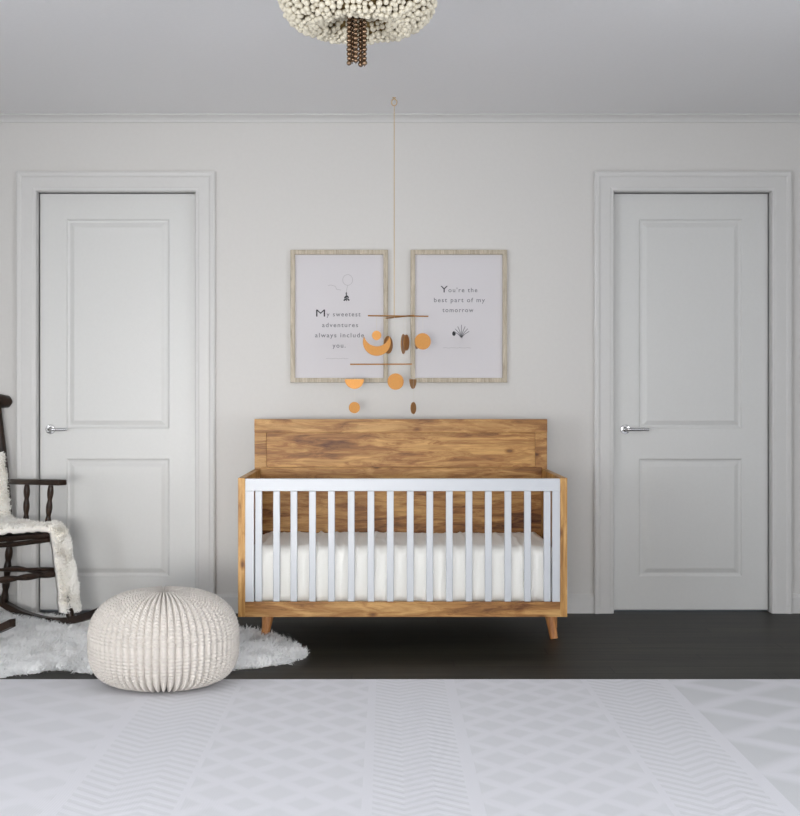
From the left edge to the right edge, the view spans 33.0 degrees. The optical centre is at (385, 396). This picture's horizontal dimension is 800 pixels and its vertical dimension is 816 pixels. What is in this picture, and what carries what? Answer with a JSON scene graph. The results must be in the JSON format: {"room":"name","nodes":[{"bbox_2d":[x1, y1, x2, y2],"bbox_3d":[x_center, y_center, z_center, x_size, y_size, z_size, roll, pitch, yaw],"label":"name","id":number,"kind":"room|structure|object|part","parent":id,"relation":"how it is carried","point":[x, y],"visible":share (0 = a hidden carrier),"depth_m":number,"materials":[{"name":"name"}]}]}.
{"room":"bedroom","nodes":[
{"label":"bedroom","id":0,"kind":"room"},
{"bbox_2d":[0,123,799,593],"bbox_3d":[0.100,-0.161,6.630,6.800,2.417,0.160,0,0,0],"label":"wall","id":1,"kind":"structure","parent":0,"point":[525,190],"depth_m":6.55,"materials":[{"name":"paint"}]},
{"bbox_2d":[0,594,15,612],"bbox_3d":[-2.545,1.002,6.543,1.510,0.093,0.014,0,0,0],"label":"baseboard","id":2,"kind":"structure","parent":1,"relation":"attached to","point":[12,597],"depth_m":6.54,"materials":[{"name":"paint"}]},
{"bbox_2d":[16,171,214,612],"bbox_3d":[-1.309,-0.022,6.613,0.962,2.141,0.175,0,0,0],"label":"trim","id":3,"kind":"structure","parent":1,"relation":"attached to","point":[29,184],"depth_m":6.53,"materials":[{"name":"paint"}]},
{"bbox_2d":[39,193,194,609],"bbox_3d":[-1.309,0.023,6.579,0.767,2.038,0.103,0,0,0],"label":"door","id":4,"kind":"structure","parent":1,"relation":"in","point":[117,270],"depth_m":6.59,"materials":[{"name":"paint"}]},
{"bbox_3d":[-1.604,0.158,6.559,0.114,0.047,0.063,0,0,0],"label":"handle","id":5,"kind":"part","parent":4,"relation":"part of","materials":[{"name":"silver metal"}]},
{"bbox_2d":[290,250,387,382],"bbox_3d":[-0.226,-0.391,6.534,0.472,0.641,0.028,0,0,0],"label":"picture frame","id":6,"kind":"object","parent":1,"relation":"attached to","point":[333,293],"visible":1,"depth_m":6.54,"materials":[{"name":"white paper"}]},
{"bbox_2d":[0,114,799,122],"bbox_3d":[0.100,-1.350,6.535,6.800,0.038,0.030,0,0,0],"label":"trim","id":7,"kind":"structure","parent":1,"relation":"attached to","point":[4,118],"depth_m":6.54,"materials":[{"name":"paint"}]},
{"bbox_2d":[215,594,593,612],"bbox_3d":[0.090,1.002,6.543,1.836,0.093,0.014,0,0,0],"label":"baseboard","id":8,"kind":"structure","parent":1,"relation":"attached to","point":[576,603],"depth_m":6.54,"materials":[{"name":"paint"}]},
{"bbox_2d":[410,250,506,382],"bbox_3d":[0.352,-0.391,6.534,0.467,0.641,0.028,0,0,0],"label":"picture frame","id":9,"kind":"object","parent":1,"relation":"attached to","point":[462,294],"visible":1,"depth_m":6.54,"materials":[{"name":"white paper"}]},
{"bbox_2d":[614,193,768,609],"bbox_3d":[1.486,0.023,6.579,0.762,2.038,0.103,0,0,0],"label":"door","id":10,"kind":"structure","parent":1,"relation":"in","point":[691,270],"depth_m":6.59,"materials":[{"name":"paint"}]},
{"bbox_3d":[1.209,0.158,6.559,0.132,0.047,0.063,0,0,0],"label":"handle","id":11,"kind":"part","parent":10,"relation":"part of","materials":[{"name":"silver metal"}]},
{"bbox_2d":[594,171,791,613],"bbox_3d":[1.486,-0.022,6.613,0.957,2.141,0.175,0,0,0],"label":"trim","id":12,"kind":"structure","parent":1,"relation":"attached to","point":[778,184],"depth_m":6.53,"materials":[{"name":"paint"}]},
{"bbox_2d":[792,594,799,612],"bbox_3d":[2.732,1.002,6.543,1.535,0.093,0.014,0,0,0],"label":"baseboard","id":13,"kind":"structure","parent":1,"relation":"attached to","point":[795,597],"depth_m":6.54,"materials":[{"name":"paint"}]},
{"bbox_2d":[0,0,799,113],"bbox_3d":[0.100,-1.419,2.525,7.400,0.100,8.850,0,0,0],"label":"ceiling","id":14,"kind":"structure","parent":0,"point":[57,56],"depth_m":5.49,"materials":[{"name":"paint"}]},
{"bbox_2d":[277,0,437,66],"bbox_3d":[-0.085,-1.188,4.116,0.492,0.362,0.492,0,0,32],"label":"beaded chandelier","id":15,"kind":"object","parent":14,"relation":"hanging from","point":[351,23],"visible":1,"depth_m":4.07,"materials":[{"name":"white painted wood beads"},{"name":"brown wood beads"}]},
{"bbox_2d":[345,97,430,413],"bbox_3d":[0.015,-0.646,6.206,0.363,1.447,0.198,0,0,21],"label":"mobile","id":16,"kind":"object","parent":14,"relation":"hanging from","point":[395,381],"visible":1,"depth_m":6.17,"materials":[{"name":"brown wood"}]},
{"bbox_3d":[0.037,-0.851,6.171,0.003,0.962,0.003,0,0,0],"label":"cord","id":17,"kind":"part","parent":16,"relation":"part of","materials":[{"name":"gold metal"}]},
{"bbox_2d":[0,610,799,678],"bbox_3d":[0.100,1.088,2.525,7.400,0.080,8.850,0,0,0],"label":"floor","id":18,"kind":"structure","parent":0,"point":[621,644],"depth_m":5.67,"materials":[{"name":"black wood"}]},
{"bbox_2d":[0,609,310,676],"bbox_3d":[-1.328,1.021,5.634,2.086,0.066,1.320,0,0,19],"label":"sheepskin rug","id":19,"kind":"object","parent":18,"relation":"on","point":[34,645],"visible":0.41,"depth_m":5.51,"materials":[{"name":"white fur"}]},
{"bbox_2d":[0,394,96,632],"bbox_3d":[-1.737,0.502,6.079,0.910,1.090,0.603,0,0,42],"label":"rocking chair","id":20,"kind":"object","parent":19,"relation":"on","point":[38,537],"visible":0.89,"depth_m":6.18,"materials":[{"name":"brown wood"}]},
{"bbox_3d":[-1.832,0.323,6.465,0.140,0.615,0.044,0,0,42],"label":"post","id":21,"kind":"part","parent":20,"relation":"part of","materials":[{"name":"brown wood"}]},
{"bbox_3d":[-2.031,0.005,6.344,0.089,0.097,0.603,0,0,42],"label":"crest rail","id":22,"kind":"part","parent":20,"relation":"part of","materials":[{"name":"brown wood"}]},
{"bbox_3d":[-1.806,0.818,6.442,0.088,0.364,0.037,0,0,42],"label":"leg","id":23,"kind":"part","parent":20,"relation":"part of","materials":[{"name":"brown wood"}]},
{"bbox_3d":[-1.808,0.630,6.141,0.400,0.025,0.470,0,0,42],"label":"seat","id":24,"kind":"part","parent":20,"relation":"part of","materials":[{"name":"brown wood"}]},
{"bbox_3d":[-1.661,0.653,6.008,0.029,0.028,0.451,0,0,42],"label":"seat rail","id":25,"kind":"part","parent":20,"relation":"part of","materials":[{"name":"brown wood"}]},
{"bbox_3d":[-1.618,0.395,6.273,0.397,0.038,0.048,0,0,42],"label":"armrest","id":26,"kind":"part","parent":20,"relation":"part of","materials":[{"name":"brown wood"}]},
{"bbox_2d":[0,451,81,613],"bbox_3d":[-1.754,0.613,6.149,0.626,0.743,0.452,0,0,35],"label":"throw","id":27,"kind":"object","parent":20,"relation":"on","point":[68,587],"visible":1,"depth_m":6.12,"materials":[{"name":"white fur"}]},
{"bbox_3d":[-1.812,0.450,6.169,0.463,0.369,0.415,0,0,42],"label":"seat","id":28,"kind":"part","parent":27,"relation":"part of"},
{"bbox_3d":[-1.470,0.826,6.139,0.157,0.383,0.037,0,0,42],"label":"leg","id":29,"kind":"part","parent":20,"relation":"part of","materials":[{"name":"brown wood"}]},
{"bbox_2d":[0,679,799,815],"bbox_3d":[0.000,1.043,2.760,4.600,0.010,4.419,0,0,0],"label":"area rug","id":30,"kind":"object","parent":18,"relation":"on","point":[69,747],"visible":1,"depth_m":4.02,"materials":[{"name":"white carpet"}]},
{"bbox_2d":[87,586,239,692],"bbox_3d":[-0.804,0.867,4.891,0.546,0.342,0.546,0,0,-12],"label":"knitted pouf","id":31,"kind":"object","parent":30,"relation":"on","point":[156,638],"visible":1,"depth_m":4.69,"materials":[{"name":"white fabric"}]},
{"bbox_2d":[238,419,566,638],"bbox_3d":[0.083,0.577,5.928,1.388,0.950,0.703,0,0,0],"label":"crib","id":32,"kind":"object","parent":18,"relation":"on","point":[313,476],"visible":0.94,"depth_m":5.98,"materials":[{"name":"brown wood"}]},
{"bbox_3d":[-0.597,0.622,5.928,0.029,0.574,0.703,0,0,0],"label":"panel","id":33,"kind":"part","parent":32,"relation":"part of","materials":[{"name":"brown wood"}]},
{"bbox_3d":[-0.564,0.618,5.592,0.036,0.458,0.024,0,0,0],"label":"gate post","id":34,"kind":"part","parent":32,"relation":"part of","materials":[{"name":"white paint"}]},
{"bbox_3d":[-0.511,0.977,5.871,0.064,0.150,0.072,0,0,0],"label":"leg","id":35,"kind":"part","parent":32,"relation":"part of","materials":[{"name":"brown wood"}]},
{"bbox_3d":[0.069,0.134,6.263,1.356,0.063,0.032,0,0,0],"label":"headboard rail","id":36,"kind":"part","parent":32,"relation":"part of","materials":[{"name":"brown wood"}]},
{"bbox_3d":[0.069,0.265,6.269,1.246,0.200,0.012,0,0,0],"label":"headboard panel","id":37,"kind":"part","parent":32,"relation":"part of","materials":[{"name":"brown wood"}]},
{"bbox_3d":[0.069,0.352,6.250,1.302,0.055,0.034,0,0,0],"label":"headboard rail","id":38,"kind":"part","parent":32,"relation":"part of","materials":[{"name":"brown wood"}]},
{"bbox_3d":[0.069,0.622,6.270,1.302,0.514,0.012,0,0,0],"label":"panel","id":39,"kind":"part","parent":32,"relation":"part of","materials":[{"name":"brown wood"}]},
{"bbox_3d":[0.069,0.363,5.592,1.302,0.052,0.028,0,0,0],"label":"rail","id":40,"kind":"part","parent":32,"relation":"part of","materials":[{"name":"white paint"}]},
{"bbox_3d":[0.069,0.878,5.591,1.302,0.062,0.030,0,0,0],"label":"rail","id":41,"kind":"part","parent":32,"relation":"part of","materials":[{"name":"brown wood"}]},
{"bbox_2d":[254,531,551,600],"bbox_3d":[0.069,0.736,5.921,1.298,0.254,0.643,0,0,0],"label":"mattress","id":42,"kind":"object","parent":32,"relation":"on","point":[341,538],"visible":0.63,"depth_m":5.62,"materials":[{"name":"fabric"}]},
{"bbox_3d":[0.714,0.977,5.871,0.062,0.150,0.072,0,0,0],"label":"leg","id":43,"kind":"part","parent":32,"relation":"part of","materials":[{"name":"brown wood"}]},
{"bbox_3d":[0.734,0.622,5.928,0.029,0.574,0.703,0,0,0],"label":"panel","id":44,"kind":"part","parent":32,"relation":"part of","materials":[{"name":"brown wood"}]},
{"bbox_3d":[0.704,0.618,5.592,0.032,0.458,0.024,0,0,0],"label":"gate post","id":45,"kind":"part","parent":32,"relation":"part of","materials":[{"name":"white paint"}]}
]}

